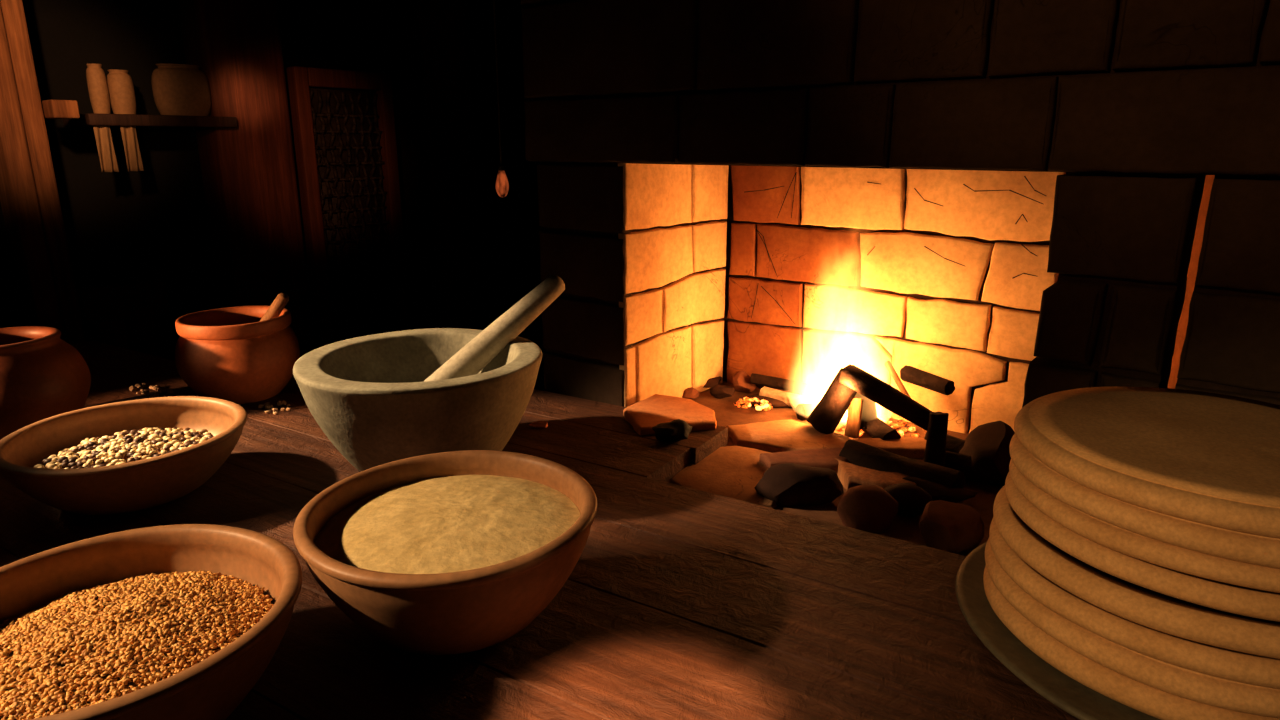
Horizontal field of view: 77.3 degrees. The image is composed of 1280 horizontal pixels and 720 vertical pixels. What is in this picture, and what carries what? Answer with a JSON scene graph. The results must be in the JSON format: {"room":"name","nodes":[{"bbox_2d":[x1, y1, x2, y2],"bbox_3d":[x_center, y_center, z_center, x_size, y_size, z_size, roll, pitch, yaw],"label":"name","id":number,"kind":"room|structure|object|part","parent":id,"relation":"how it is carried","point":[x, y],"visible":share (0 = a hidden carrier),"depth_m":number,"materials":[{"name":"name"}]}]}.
{"room":"traditional dwelling","nodes":[
{"label":"traditional dwelling","id":0,"kind":"room"},
{"bbox_2d":[0,0,524,360],"bbox_3d":[-1.697,-0.484,1.591,0.100,2.400,4.050,12,19,37],"label":"wall","id":1,"kind":"structure","parent":0,"point":[124,225],"depth_m":2.11,"materials":[{"name":"paint"}]},
{"bbox_2d":[63,113,237,127],"bbox_3d":[-1.205,-0.591,1.981,0.170,0.026,0.334,12,19,37],"label":"wall shelf","id":2,"kind":"object","parent":1,"relation":"attached to","point":[88,119],"visible":0.86,"depth_m":1.91,"materials":[{"name":"brown wood"}]},
{"bbox_2d":[86,63,110,113],"bbox_3d":[-1.259,-0.629,1.859,0.040,0.111,0.040,12,19,37],"label":"crock","id":3,"kind":"object","parent":2,"relation":"on","point":[97,85],"visible":0.86,"depth_m":1.85,"materials":[{"name":"beige ceramic"}]},
{"bbox_2d":[93,125,119,171],"bbox_3d":[-1.237,-0.489,1.853,0.019,0.105,0.040,12,19,37],"label":"hanging cloth","id":4,"kind":"object","parent":2,"relation":"hanging from","point":[106,151],"visible":1,"depth_m":1.85,"materials":[{"name":"beige fabric"}]},
{"bbox_2d":[107,69,135,113],"bbox_3d":[-1.229,-0.634,1.897,0.054,0.101,0.054,12,19,37],"label":"crock","id":5,"kind":"object","parent":2,"relation":"on","point":[121,90],"visible":0.84,"depth_m":1.88,"materials":[{"name":"beige ceramic"}]},
{"bbox_2d":[120,126,143,170],"bbox_3d":[-1.203,-0.500,1.895,0.019,0.104,0.039,12,19,37],"label":"hanging cloth","id":6,"kind":"object","parent":2,"relation":"hanging from","point":[134,161],"visible":1,"depth_m":1.89,"materials":[{"name":"beige fabric"}]},
{"bbox_2d":[151,64,210,115],"bbox_3d":[-1.144,-0.672,1.998,0.112,0.121,0.130,12,19,37],"label":"crock","id":7,"kind":"object","parent":2,"relation":"on","point":[177,89],"visible":0.93,"depth_m":1.96,"materials":[{"name":"beige ceramic"}]},
{"bbox_2d":[512,0,544,390],"bbox_3d":[0.900,-0.606,2.040,3.400,2.400,0.100,12,19,37],"label":"wall","id":8,"kind":"structure","parent":0,"point":[528,183],"depth_m":3.06,"materials":[{"name":"paint"}]},
{"bbox_3d":[-0.363,-1.395,0.251,5.257,0.060,5.348,0,15,0],"label":"ceiling","id":9,"kind":"structure","parent":0,"visible":0},
{"bbox_2d":[493,0,508,197],"bbox_3d":[-0.234,-0.923,1.185,0.023,1.340,0.023,0,15,0],"label":"hanging lamp","id":10,"kind":"object","parent":9,"relation":"hanging from","point":[502,184],"visible":1,"depth_m":1.34,"materials":[{"name":"brown metal"}]},
{"bbox_3d":[-0.234,-0.949,1.178,0.003,1.286,0.004,15,21,43],"label":"cord","id":11,"kind":"part","parent":10,"relation":"part of","materials":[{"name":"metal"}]},
{"bbox_3d":[-0.234,-0.301,1.354,0.023,0.052,0.023,0,15,0],"label":"glass","id":12,"kind":"part","parent":10,"relation":"part of","materials":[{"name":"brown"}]},
{"bbox_3d":[-0.363,0.979,0.896,5.257,0.060,5.348,0,15,0],"label":"floor","id":13,"kind":"structure","parent":0,"visible":0},
{"bbox_2d":[0,0,85,344],"bbox_3d":[-1.328,-0.526,1.746,0.160,2.400,0.136,12,19,37],"label":"timber post","id":14,"kind":"object","parent":13,"relation":"on","point":[29,197],"visible":0.51,"depth_m":1.75,"materials":[{"name":"brown wood"}]},
{"bbox_2d":[177,0,314,356],"bbox_3d":[-1.076,-0.641,2.170,0.130,2.400,0.205,12,19,37],"label":"post","id":15,"kind":"object","parent":13,"relation":"on","point":[248,172],"visible":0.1,"depth_m":2.15,"materials":[{"name":"red wood"}]},
{"bbox_2d":[286,66,410,347],"bbox_3d":[-0.859,-0.181,2.475,0.045,1.350,0.310,12,19,37],"label":"framed panel","id":16,"kind":"object","parent":13,"relation":"on","point":[344,133],"visible":0.61,"depth_m":2.39,"materials":[{"name":"red wood"}]},
{"bbox_3d":[-0.861,-0.196,2.473,0.030,1.220,0.233,12,19,37],"label":"woven panel","id":17,"kind":"part","parent":16,"relation":"part of","materials":[{"name":"brown wicker"}]},
{"bbox_2d":[0,341,1078,719],"bbox_3d":[-0.243,0.587,0.796,2.600,0.750,1.216,9,18,30],"label":"wooden table","id":18,"kind":"object","parent":13,"relation":"on","point":[678,602],"visible":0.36,"depth_m":0.70,"materials":[{"name":"brown wood"}]},
{"bbox_2d":[0,326,90,439],"bbox_3d":[-0.885,0.035,1.125,0.187,0.142,0.188,0,15,0],"label":"clay jar","id":19,"kind":"object","parent":18,"relation":"on","point":[43,376],"visible":0.86,"depth_m":1.09,"materials":[{"name":"brown ceramic"}]},
{"bbox_2d":[0,396,246,514],"bbox_3d":[-0.596,0.118,0.938,0.254,0.081,0.253,6,16,20],"label":"clay bowl","id":20,"kind":"object","parent":18,"relation":"on","point":[126,487],"visible":0.95,"depth_m":0.90,"materials":[{"name":"brown ceramic"}]},
{"bbox_2d":[33,427,213,468],"bbox_3d":[-0.594,0.108,0.932,0.185,0.022,0.179,-9,18,-31],"label":"beans","id":21,"kind":"object","parent":20,"relation":"in","point":[106,450],"visible":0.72,"depth_m":0.93,"materials":[{"name":"beige food"}]},
{"bbox_2d":[0,524,301,719],"bbox_3d":[-0.366,0.213,0.558,0.251,0.096,0.250,0,15,0],"label":"clay bowl","id":22,"kind":"object","parent":18,"relation":"on","point":[212,688],"visible":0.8,"depth_m":0.61,"materials":[{"name":"brown ceramic"}]},
{"bbox_2d":[0,570,273,719],"bbox_3d":[-0.367,0.192,0.552,0.211,0.029,0.210,-1,15,-5],"label":"grain","id":23,"kind":"object","parent":22,"relation":"in","point":[38,636],"visible":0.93,"depth_m":0.54,"materials":[{"name":"food"}]},
{"bbox_2d":[129,383,173,397],"bbox_3d":[-0.815,0.049,1.331,0.104,0.011,0.043,9,17,29],"label":"beans","id":24,"kind":"object","parent":18,"relation":"on","point":[169,391],"visible":0.99,"depth_m":1.33,"materials":[{"name":"brown food"}]},
{"bbox_2d":[175,305,299,403],"bbox_3d":[-0.650,-0.007,1.298,0.181,0.134,0.181,6,16,20],"label":"clay pot","id":25,"kind":"object","parent":18,"relation":"on","point":[227,353],"visible":0.94,"depth_m":1.24,"materials":[{"name":"ceramic"}]},
{"bbox_2d":[259,293,288,321],"bbox_3d":[-0.618,-0.037,1.290,0.109,0.138,0.026,-7,17,-26],"label":"wooden spoon","id":26,"kind":"object","parent":25,"relation":"in","point":[275,309],"visible":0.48,"depth_m":1.28,"materials":[{"name":"brown wood"}]},
{"bbox_2d":[258,400,290,414],"bbox_3d":[-0.568,0.073,1.246,0.059,0.010,0.045,12,19,37],"label":"beans","id":27,"kind":"object","parent":18,"relation":"on","point":[266,405],"visible":1,"depth_m":1.25,"materials":[{"name":"beige food"}]},
{"bbox_2d":[293,328,541,471],"bbox_3d":[-0.275,0.061,1.027,0.302,0.144,0.302,0,15,0],"label":"mortar","id":28,"kind":"object","parent":18,"relation":"on","point":[369,395],"visible":0.88,"depth_m":0.92,"materials":[{"name":"stone"}]},
{"bbox_2d":[424,275,564,381],"bbox_3d":[-0.201,-0.024,1.081,0.206,0.175,0.041,-5,16,-18],"label":"pestle","id":29,"kind":"object","parent":28,"relation":"in","point":[482,349],"visible":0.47,"depth_m":1.07,"materials":[{"name":"stone"}]},
{"bbox_2d":[293,450,597,654],"bbox_3d":[-0.160,0.172,0.691,0.248,0.107,0.248,0,15,0],"label":"clay bowl","id":30,"kind":"object","parent":18,"relation":"on","point":[460,612],"visible":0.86,"depth_m":0.61,"materials":[{"name":"brown ceramic"}]},
{"bbox_2d":[315,475,579,573],"bbox_3d":[-0.160,0.136,0.682,0.220,0.013,0.220,0,15,0],"label":"meal","id":31,"kind":"object","parent":30,"relation":"in","point":[448,524],"visible":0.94,"depth_m":0.67,"materials":[{"name":"beige food"}]},
{"bbox_2d":[529,421,547,428],"bbox_3d":[-0.147,0.093,1.161,0.027,0.011,0.013,0,15,0],"label":"shard","id":32,"kind":"object","parent":18,"relation":"on","point":[538,424],"visible":1,"depth_m":1.16,"materials":[{"name":"ceramic"}]},
{"bbox_2d":[623,394,716,435],"bbox_3d":[0.042,0.079,1.213,0.133,0.012,0.155,-4,16,-14],"label":"rock","id":33,"kind":"object","parent":18,"relation":"on","point":[643,415],"visible":0.91,"depth_m":1.19,"materials":[{"name":"brown stone"}]},
{"bbox_2d":[652,419,691,440],"bbox_3d":[0.043,0.098,1.108,0.052,0.029,0.035,5,16,18],"label":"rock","id":34,"kind":"object","parent":18,"relation":"on","point":[675,430],"visible":1,"depth_m":1.10,"materials":[{"name":"grey stone"}]},
{"bbox_2d":[955,542,1160,719],"bbox_3d":[0.454,0.227,0.663,0.358,0.017,0.362,0,15,0],"label":"plate","id":35,"kind":"object","parent":18,"relation":"on","point":[1071,696],"visible":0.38,"depth_m":0.62,"materials":[{"name":"ceramic"}]},
{"bbox_2d":[983,565,1279,719],"bbox_3d":[0.454,0.211,0.671,0.309,0.026,0.309,0,15,0],"label":"flatbread","id":36,"kind":"object","parent":35,"relation":"on","point":[1159,704],"visible":0.22,"depth_m":0.58,"materials":[{"name":"beige food"}]},
{"bbox_2d":[985,536,1279,717],"bbox_3d":[0.454,0.190,0.665,0.310,0.023,0.308,8,17,26],"label":"flatbread","id":37,"kind":"object","parent":36,"relation":"on","point":[1198,687],"visible":0.2,"depth_m":0.56,"materials":[{"name":"beige food"}]},
{"bbox_2d":[989,516,1279,688],"bbox_3d":[0.456,0.170,0.661,0.309,0.022,0.309,-11,19,-35],"label":"flatbread","id":38,"kind":"object","parent":37,"relation":"on","point":[1232,665],"visible":0.26,"depth_m":0.56,"materials":[{"name":"beige food"}]},
{"bbox_2d":[993,485,1279,658],"bbox_3d":[0.456,0.149,0.656,0.306,0.025,0.307,-2,15,-9],"label":"flatbread","id":39,"kind":"object","parent":38,"relation":"on","point":[1140,605],"visible":0.38,"depth_m":0.56,"materials":[{"name":"beige food"}]},
{"bbox_2d":[1005,472,1279,621],"bbox_3d":[0.461,0.128,0.655,0.296,0.021,0.297,5,16,17],"label":"flatbread","id":40,"kind":"object","parent":39,"relation":"on","point":[1244,601],"visible":0.24,"depth_m":0.56,"materials":[{"name":"beige food"}]},
{"bbox_2d":[1009,459,1279,592],"bbox_3d":[0.463,0.110,0.652,0.295,0.019,0.294,15,21,43],"label":"flatbread","id":41,"kind":"object","parent":40,"relation":"on","point":[1123,541],"visible":0.23,"depth_m":0.56,"materials":[{"name":"beige food"}]},
{"bbox_2d":[1009,433,1279,568],"bbox_3d":[0.462,0.091,0.648,0.296,0.022,0.297,-5,16,-18],"label":"flatbread","id":42,"kind":"object","parent":41,"relation":"on","point":[1264,551],"visible":0.37,"depth_m":0.55,"materials":[{"name":"beige food"}]},
{"bbox_2d":[1014,386,1279,538],"bbox_3d":[0.463,0.072,0.643,0.296,0.023,0.296,2,15,9],"label":"flatbread","id":43,"kind":"object","parent":42,"relation":"on","point":[1207,458],"visible":1,"depth_m":0.62,"materials":[{"name":"beige food"}]},
{"bbox_2d":[520,0,1279,555],"bbox_3d":[0.629,-0.202,0.744,1.946,2.300,0.605,12,19,37],"label":"fireplace","id":44,"kind":"object","parent":13,"relation":"on","point":[1013,203],"visible":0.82,"depth_m":1.02,"materials":[{"name":"brick"}]},
{"bbox_2d":[682,387,699,398],"bbox_3d":[0.089,0.058,1.395,0.037,0.019,0.026,-5,16,-18],"label":"rock","id":45,"kind":"object","parent":44,"relation":"on","point":[690,393],"visible":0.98,"depth_m":1.39,"materials":[{"name":"brown stone"}]},
{"bbox_2d":[703,376,721,387],"bbox_3d":[0.107,0.037,1.466,0.088,0.022,0.066,0,15,0],"label":"rock","id":46,"kind":"object","parent":44,"relation":"on","point":[711,382],"visible":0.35,"depth_m":1.44,"materials":[{"name":"stone"}]},
{"bbox_2d":[710,385,734,398],"bbox_3d":[0.143,0.055,1.397,0.044,0.023,0.031,0,15,0],"label":"rock","id":47,"kind":"object","parent":44,"relation":"on","point":[718,391],"visible":1,"depth_m":1.39,"materials":[{"name":"stone"}]},
{"bbox_2d":[669,446,777,508],"bbox_3d":[0.130,0.153,1.065,0.147,0.008,0.191,7,17,25],"label":"hearth stone","id":48,"kind":"object","parent":44,"relation":"on","point":[734,472],"visible":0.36,"depth_m":1.06,"materials":[{"name":"brown stone"}]},
{"bbox_2d":[759,448,847,472],"bbox_3d":[0.232,0.135,1.091,0.136,0.013,0.064,0,15,0],"label":"hearth stone","id":49,"kind":"object","parent":48,"relation":"on","point":[823,458],"visible":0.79,"depth_m":1.08,"materials":[{"name":"brown stone"}]},
{"bbox_2d":[733,371,755,392],"bbox_3d":[0.186,0.039,1.427,0.041,0.039,0.036,0,15,0],"label":"rock","id":50,"kind":"object","parent":44,"relation":"on","point":[741,379],"visible":0.96,"depth_m":1.42,"materials":[{"name":"brown stone"}]},
{"bbox_2d":[733,397,771,410],"bbox_3d":[0.189,0.073,1.332,0.066,0.010,0.052,12,19,37],"label":"embers","id":51,"kind":"object","parent":44,"relation":"on","point":[765,404],"visible":1,"depth_m":1.33},
{"bbox_2d":[743,394,787,407],"bbox_3d":[0.224,0.068,1.365,0.103,0.015,0.060,0,15,0],"label":"rock","id":52,"kind":"object","parent":44,"relation":"on","point":[775,403],"visible":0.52,"depth_m":1.34,"materials":[{"name":"stone"}]},
{"bbox_2d":[750,373,812,393],"bbox_3d":[0.242,0.041,1.374,0.115,0.020,0.018,12,19,37],"label":"log","id":53,"kind":"object","parent":44,"relation":"on","point":[758,379],"visible":1,"depth_m":1.37,"materials":[{"name":"brown wood"}]},
{"bbox_2d":[726,419,849,452],"bbox_3d":[0.223,0.116,1.195,0.169,0.012,0.130,-3,15,-10],"label":"hearth stone","id":54,"kind":"object","parent":44,"relation":"on","point":[777,435],"visible":0.77,"depth_m":1.18,"materials":[{"name":"brown stone"}]},
{"bbox_2d":[759,386,816,407],"bbox_3d":[0.250,0.066,1.350,0.100,0.026,0.026,11,19,36],"label":"log","id":55,"kind":"object","parent":44,"relation":"on","point":[791,399],"visible":0.7,"depth_m":1.34,"materials":[{"name":"brown wood"}]},
{"bbox_2d":[755,463,843,506],"bbox_3d":[0.198,0.153,0.993,0.109,0.046,0.056,0,15,0],"label":"rock","id":56,"kind":"object","parent":44,"relation":"on","point":[788,484],"visible":1,"depth_m":0.97,"materials":[{"name":"grey stone"}]},
{"bbox_2d":[795,403,817,420],"bbox_3d":[0.274,0.083,1.294,0.036,0.029,0.029,-7,17,-23],"label":"log","id":57,"kind":"object","parent":44,"relation":"on","point":[803,411],"visible":0.62,"depth_m":1.28,"materials":[{"name":"brown wood"}]},
{"bbox_2d":[807,368,856,433],"bbox_3d":[0.293,0.063,1.200,0.081,0.105,0.044,0,15,0],"label":"log","id":58,"kind":"object","parent":44,"relation":"on","point":[828,413],"visible":0.67,"depth_m":1.19,"materials":[{"name":"brown wood"}]},
{"bbox_2d":[839,364,931,430],"bbox_3d":[0.348,0.051,1.124,0.033,0.067,0.152,-12,20,-38],"label":"log","id":59,"kind":"object","parent":58,"relation":"on","point":[853,377],"visible":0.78,"depth_m":1.12,"materials":[{"name":"brown wood"}]},
{"bbox_2d":[844,397,862,438],"bbox_3d":[0.319,0.086,1.194,0.022,0.063,0.034,8,17,26],"label":"log","id":60,"kind":"object","parent":44,"relation":"on","point":[853,423],"visible":0.99,"depth_m":1.19,"materials":[{"name":"brown wood"}]},
{"bbox_2d":[847,392,876,429],"bbox_3d":[0.336,0.066,1.223,0.041,0.084,0.059,-7,17,-24],"label":"log","id":61,"kind":"object","parent":44,"relation":"on","point":[869,412],"visible":0.26,"depth_m":1.21,"materials":[{"name":"brown wood"}]},
{"bbox_2d":[837,484,897,533],"bbox_3d":[0.263,0.170,0.922,0.060,0.050,0.072,14,21,42],"label":"rock","id":62,"kind":"object","parent":44,"relation":"on","point":[870,508],"visible":0.94,"depth_m":0.90,"materials":[{"name":"brown stone"}]},
{"bbox_2d":[835,458,915,489],"bbox_3d":[0.316,0.156,1.024,0.148,0.021,0.066,6,16,22],"label":"rock","id":63,"kind":"object","parent":44,"relation":"on","point":[850,475],"visible":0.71,"depth_m":1.02,"materials":[{"name":"brown stone"}]},
{"bbox_2d":[836,414,918,436],"bbox_3d":[0.362,0.103,1.248,0.142,0.014,0.099,12,19,37],"label":"embers","id":64,"kind":"object","parent":44,"relation":"on","point":[910,427],"visible":0.23,"depth_m":1.24},
{"bbox_2d":[862,417,900,439],"bbox_3d":[0.359,0.107,1.197,0.033,0.033,0.069,-4,16,-13],"label":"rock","id":65,"kind":"object","parent":44,"relation":"on","point":[875,428],"visible":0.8,"depth_m":1.18,"materials":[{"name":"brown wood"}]},
{"bbox_2d":[855,437,925,457],"bbox_3d":[0.366,0.125,1.156,0.145,0.014,0.053,0,15,0],"label":"hearth stone","id":66,"kind":"object","parent":44,"relation":"on","point":[909,447],"visible":0.52,"depth_m":1.14,"materials":[{"name":"brown stone"}]},
{"bbox_2d":[839,439,964,487],"bbox_3d":[0.341,0.145,1.047,0.043,0.047,0.164,-15,21,-43],"label":"log","id":67,"kind":"object","parent":44,"relation":"on","point":[858,453],"visible":0.64,"depth_m":1.03,"materials":[{"name":"brown wood"}]},
{"bbox_2d":[885,361,926,433],"bbox_3d":[0.404,0.064,1.193,0.010,0.106,0.114,-8,17,-27],"label":"stick","id":68,"kind":"object","parent":44,"relation":"on","point":[888,364],"visible":0.47,"depth_m":1.21,"materials":[{"name":"brown wood"}]},
{"bbox_2d":[900,365,954,394],"bbox_3d":[0.416,0.029,1.162,0.026,0.025,0.083,-8,17,-28],"label":"log","id":69,"kind":"object","parent":68,"relation":"on","point":[910,374],"visible":1,"depth_m":1.15,"materials":[{"name":"brown wood"}]},
{"bbox_2d":[884,483,932,517],"bbox_3d":[0.320,0.167,0.961,0.058,0.037,0.053,11,19,35],"label":"rock","id":70,"kind":"object","parent":44,"relation":"on","point":[912,500],"visible":0.65,"depth_m":0.94,"materials":[{"name":"brown stone"}]},
{"bbox_2d":[924,412,948,466],"bbox_3d":[0.390,0.108,1.053,0.027,0.080,0.035,7,17,24],"label":"log","id":71,"kind":"object","parent":44,"relation":"on","point":[935,449],"visible":0.82,"depth_m":1.04,"materials":[{"name":"brown wood"}]},
{"bbox_2d":[902,476,977,502],"bbox_3d":[0.355,0.161,1.002,0.124,0.026,0.044,9,18,30],"label":"rock","id":72,"kind":"object","parent":44,"relation":"on","point":[937,491],"visible":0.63,"depth_m":0.98,"materials":[{"name":"brown stone"}]},
{"bbox_2d":[924,431,964,452],"bbox_3d":[0.460,0.125,1.129,0.026,0.026,0.120,-12,19,-37],"label":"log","id":73,"kind":"object","parent":44,"relation":"on","point":[953,444],"visible":0.17,"depth_m":1.13,"materials":[{"name":"brown wood"}]},
{"bbox_2d":[919,500,983,554],"bbox_3d":[0.345,0.183,0.881,0.073,0.047,0.070,-12,20,-38],"label":"rock","id":74,"kind":"object","parent":44,"relation":"on","point":[957,528],"visible":0.94,"depth_m":0.86,"materials":[{"name":"brown stone"}]},
{"bbox_2d":[945,451,982,481],"bbox_3d":[0.436,0.142,1.059,0.071,0.036,0.034,8,17,28],"label":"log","id":75,"kind":"object","parent":44,"relation":"on","point":[957,461],"visible":0.51,"depth_m":1.05,"materials":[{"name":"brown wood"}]},
{"bbox_2d":[959,421,1014,485],"bbox_3d":[0.459,0.119,1.058,0.078,0.077,0.079,14,21,42],"label":"rock","id":76,"kind":"object","parent":44,"relation":"on","point":[987,444],"visible":0.77,"depth_m":1.03,"materials":[{"name":"brown stone"}]}
]}

